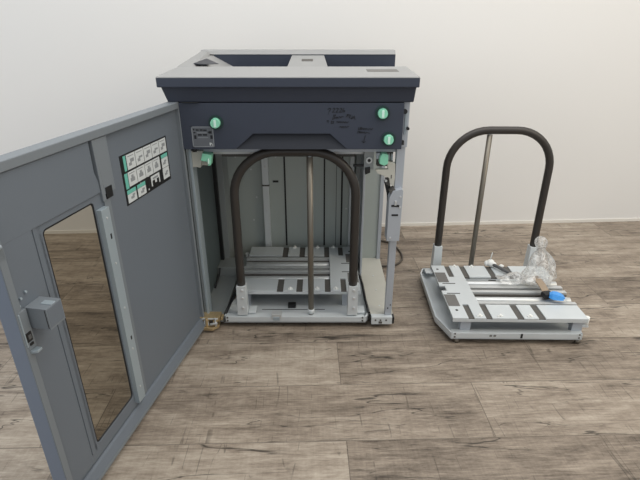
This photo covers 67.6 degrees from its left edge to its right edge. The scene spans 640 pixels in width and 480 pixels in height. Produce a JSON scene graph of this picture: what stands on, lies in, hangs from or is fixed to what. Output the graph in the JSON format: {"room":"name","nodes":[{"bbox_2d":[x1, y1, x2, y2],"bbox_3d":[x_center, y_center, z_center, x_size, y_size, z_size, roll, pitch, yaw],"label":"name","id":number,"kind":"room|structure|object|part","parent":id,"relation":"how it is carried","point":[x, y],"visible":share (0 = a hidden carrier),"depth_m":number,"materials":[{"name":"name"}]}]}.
{"room":"print shop","nodes":[
{"label":"print shop","id":0,"kind":"room"},
{"bbox_2d":[0,221,639,479],"bbox_3d":[0.500,0.685,1.299,11.000,0.050,5.000,0,24,0],"label":"floor","id":1,"kind":"structure","parent":0,"point":[401,399],"depth_m":1.60,"materials":[{"name":"brown wood"}]},
{"bbox_2d":[0,49,419,479],"bbox_3d":[-0.157,-0.087,1.699,0.982,1.025,1.554,0,24,0],"label":"cabinet","id":2,"kind":"object","parent":1,"relation":"on","point":[117,253],"visible":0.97,"depth_m":1.54,"materials":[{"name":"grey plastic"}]},
{"bbox_3d":[-0.601,0.174,0.994,0.022,0.135,0.042,4,25,9],"label":"latch plate","id":3,"kind":"part","parent":2,"relation":"part of","materials":[{"name":"paint"}]},
{"bbox_3d":[-0.557,0.110,1.395,0.033,0.875,0.830,4,25,9],"label":"door","id":4,"kind":"part","parent":2,"relation":"part of","materials":[{"name":"grey paint"}]},
{"bbox_3d":[-0.553,0.196,1.358,0.020,0.648,0.060,4,25,9],"label":"window trim","id":5,"kind":"part","parent":2,"relation":"part of","materials":[{"name":"paint"}]},
{"bbox_3d":[-0.460,-0.014,1.830,0.020,0.705,0.055,0,24,0],"label":"post","id":6,"kind":"part","parent":2,"relation":"part of","materials":[{"name":"metal"}]},
{"bbox_3d":[-0.490,-0.222,2.107,0.014,0.875,0.700,0,24,0],"label":"panel","id":7,"kind":"part","parent":2,"relation":"part of","materials":[{"name":"paint"}]},
{"bbox_3d":[-0.396,-0.286,1.678,0.040,0.044,0.037,0,24,0],"label":"green lever","id":8,"kind":"part","parent":2,"relation":"part of","materials":[{"name":"green plastic"}]},
{"bbox_3d":[-0.348,-0.389,1.591,0.049,0.049,0.023,0,24,0],"label":"green knob","id":9,"kind":"part","parent":2,"relation":"part of","materials":[{"name":"green plastic"}]},
{"bbox_3d":[-0.439,0.254,2.122,0.093,0.027,0.345,0,24,0],"label":"rail","id":10,"kind":"part","parent":2,"relation":"part of","materials":[{"name":"metal"}]},
{"bbox_3d":[-0.102,-0.630,1.855,0.845,0.089,0.700,0,24,0],"label":"lid","id":11,"kind":"part","parent":2,"relation":"part of","materials":[{"name":"blue plastic"}]},
{"bbox_3d":[-0.095,-0.398,1.643,0.747,0.155,0.080,0,24,0],"label":"panel","id":12,"kind":"part","parent":2,"relation":"part of","materials":[{"name":"blue plastic"}]},
{"bbox_3d":[-0.092,-0.255,2.331,0.785,0.770,0.023,0,24,0],"label":"panel","id":13,"kind":"part","parent":2,"relation":"part of","materials":[{"name":"paint"}]},
{"bbox_3d":[-0.091,-0.320,1.723,0.718,0.051,0.072,0,24,0],"label":"cross rail","id":14,"kind":"part","parent":2,"relation":"part of","materials":[{"name":"grey metal"}]},
{"bbox_2d":[214,54,395,66],"bbox_3d":[-0.092,-0.717,1.981,0.855,0.080,0.480,0,24,0],"label":"top recess","id":15,"kind":"object","parent":2,"relation":"on","point":[220,60],"depth_m":2.12,"materials":[{"name":"blue plastic"}]},
{"bbox_3d":[0.191,-0.291,1.718,0.142,0.102,0.050,0,24,0],"label":"lock frame","id":16,"kind":"part","parent":2,"relation":"part of","materials":[{"name":"metal"}]},
{"bbox_3d":[0.247,0.201,2.202,0.110,0.020,0.535,0,24,0],"label":"rail","id":17,"kind":"part","parent":2,"relation":"part of","materials":[{"name":"beige plastic"}]},
{"bbox_3d":[0.252,0.322,1.951,0.098,0.034,0.032,0,24,0],"label":"rail","id":18,"kind":"part","parent":2,"relation":"part of","materials":[{"name":"metal"}]},
{"bbox_3d":[0.208,-0.418,1.578,0.049,0.049,0.023,0,24,0],"label":"green knob","id":19,"kind":"part","parent":2,"relation":"part of","materials":[{"name":"green plastic"}]},
{"bbox_3d":[0.223,-0.287,1.685,0.030,0.044,0.035,0,24,0],"label":"green lever","id":20,"kind":"part","parent":2,"relation":"part of","materials":[{"name":"green plastic"}]},
{"bbox_3d":[0.233,-0.237,1.709,0.070,0.092,0.022,0,24,0],"label":"linkage arm","id":21,"kind":"part","parent":2,"relation":"part of","materials":[{"name":"beige plastic"}]},
{"bbox_3d":[0.232,-0.339,1.614,0.049,0.049,0.023,0,24,0],"label":"green knob","id":22,"kind":"part","parent":2,"relation":"part of","materials":[{"name":"green plastic"}]},
{"bbox_3d":[0.281,-0.015,1.815,0.033,0.690,0.032,0,24,0],"label":"post","id":23,"kind":"part","parent":2,"relation":"part of","materials":[{"name":"grey metal"}]},
{"bbox_3d":[0.287,-0.395,1.630,0.032,0.155,0.045,0,24,0],"label":"frame","id":24,"kind":"part","parent":2,"relation":"part of","materials":[{"name":"grey metal"}]},
{"bbox_2d":[224,149,368,322],"bbox_3d":[-0.090,-0.089,2.049,0.599,0.740,0.541,0,24,0],"label":"cart","id":25,"kind":"object","parent":1,"relation":"on","point":[294,284],"visible":0.97,"depth_m":2.00,"materials":[{"name":"metal"}]},
{"bbox_3d":[-0.152,0.135,2.210,0.394,0.025,0.033,0,24,0],"label":"rail","id":26,"kind":"part","parent":25,"relation":"part of","materials":[{"name":"metal"}]},
{"bbox_3d":[-0.152,0.150,2.175,0.394,0.025,0.035,0,24,0],"label":"rail","id":27,"kind":"part","parent":25,"relation":"part of","materials":[{"name":"metal"}]},
{"bbox_3d":[-0.152,0.123,2.256,0.389,0.036,0.040,0,24,0],"label":"rail","id":28,"kind":"part","parent":25,"relation":"part of","materials":[{"name":"metal"}]},
{"bbox_3d":[-0.152,0.178,2.134,0.389,0.036,0.040,0,24,0],"label":"rail","id":29,"kind":"part","parent":25,"relation":"part of","materials":[{"name":"metal"}]},
{"bbox_3d":[-0.152,0.097,2.292,0.394,0.025,0.032,0,24,0],"label":"rail","id":30,"kind":"part","parent":25,"relation":"part of","materials":[{"name":"metal"}]},
{"bbox_3d":[-0.086,0.131,2.200,0.512,0.018,0.432,0,24,0],"label":"plate","id":31,"kind":"part","parent":25,"relation":"part of","materials":[{"name":"metal"}]},
{"bbox_2d":[381,240,402,266],"bbox_3d":[0.359,0.067,2.589,0.168,0.011,0.332,0,24,0],"label":"power cord","id":32,"kind":"object","parent":1,"relation":"on","point":[397,248],"visible":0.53,"depth_m":2.54,"materials":[{"name":"black rubber"}]},
{"bbox_2d":[420,126,589,343],"bbox_3d":[0.770,-0.042,1.947,0.599,0.740,0.541,0,24,1],"label":"cart","id":33,"kind":"object","parent":1,"relation":"on","point":[466,302],"visible":0.93,"depth_m":2.00,"materials":[{"name":"metal"}]},
{"bbox_3d":[0.776,-0.209,2.134,0.478,0.590,0.033,0,24,1],"label":"handle","id":34,"kind":"part","parent":33,"relation":"part of","materials":[{"name":"black metal"}]},
{"bbox_2d":[484,252,521,279],"bbox_3d":[0.827,0.112,2.139,0.044,0.068,0.187,-19,30,-35],"label":"hammer","id":35,"kind":"object","parent":33,"relation":"on","point":[490,262],"visible":0.99,"depth_m":2.16,"materials":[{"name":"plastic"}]},
{"bbox_3d":[0.765,0.216,2.012,0.512,0.018,0.432,0,24,1],"label":"plate","id":36,"kind":"part","parent":33,"relation":"part of","materials":[{"name":"metal"}]},
{"bbox_3d":[0.833,0.198,2.091,0.389,0.036,0.040,0,24,1],"label":"rail","id":37,"kind":"part","parent":33,"relation":"part of","materials":[{"name":"metal"}]},
{"bbox_3d":[0.833,0.211,2.042,0.394,0.025,0.035,0,24,1],"label":"rail","id":38,"kind":"part","parent":33,"relation":"part of","materials":[{"name":"metal"}]},
{"bbox_3d":[0.832,0.226,2.008,0.394,0.025,0.033,0,24,1],"label":"rail","id":39,"kind":"part","parent":33,"relation":"part of","materials":[{"name":"metal"}]},
{"bbox_3d":[0.831,0.253,1.969,0.389,0.036,0.040,0,24,1],"label":"rail","id":40,"kind":"part","parent":33,"relation":"part of","materials":[{"name":"metal"}]},
{"bbox_2d":[495,236,556,285],"bbox_3d":[0.891,0.087,2.016,0.242,0.212,0.121,0,24,0],"label":"figurine","id":41,"kind":"object","parent":33,"relation":"on","point":[536,256],"visible":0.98,"depth_m":2.03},
{"bbox_3d":[0.831,0.263,1.926,0.394,0.025,0.032,0,24,1],"label":"rail","id":42,"kind":"part","parent":33,"relation":"part of","materials":[{"name":"metal"}]},
{"bbox_2d":[531,276,567,301],"bbox_3d":[0.930,0.206,1.960,0.074,0.044,0.175,-14,28,-28],"label":"brush","id":43,"kind":"object","parent":33,"relation":"on","point":[545,293],"visible":1,"depth_m":1.94,"materials":[{"name":"blue plastic"}]},
{"bbox_2d":[0,0,639,223],"bbox_3d":[0.497,-1.464,2.371,10.500,3.020,0.101,-1,24,-3],"label":"wall","id":44,"kind":"structure","parent":0,"point":[567,72],"depth_m":2.55,"materials":[{"name":"white paint"}]},
{"bbox_2d":[382,218,639,226],"bbox_3d":[0.500,-0.094,2.935,10.500,0.018,0.005,-1,24,-3],"label":"baseboard","id":45,"kind":"structure","parent":44,"relation":"attached to","point":[621,219],"depth_m":2.97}
]}

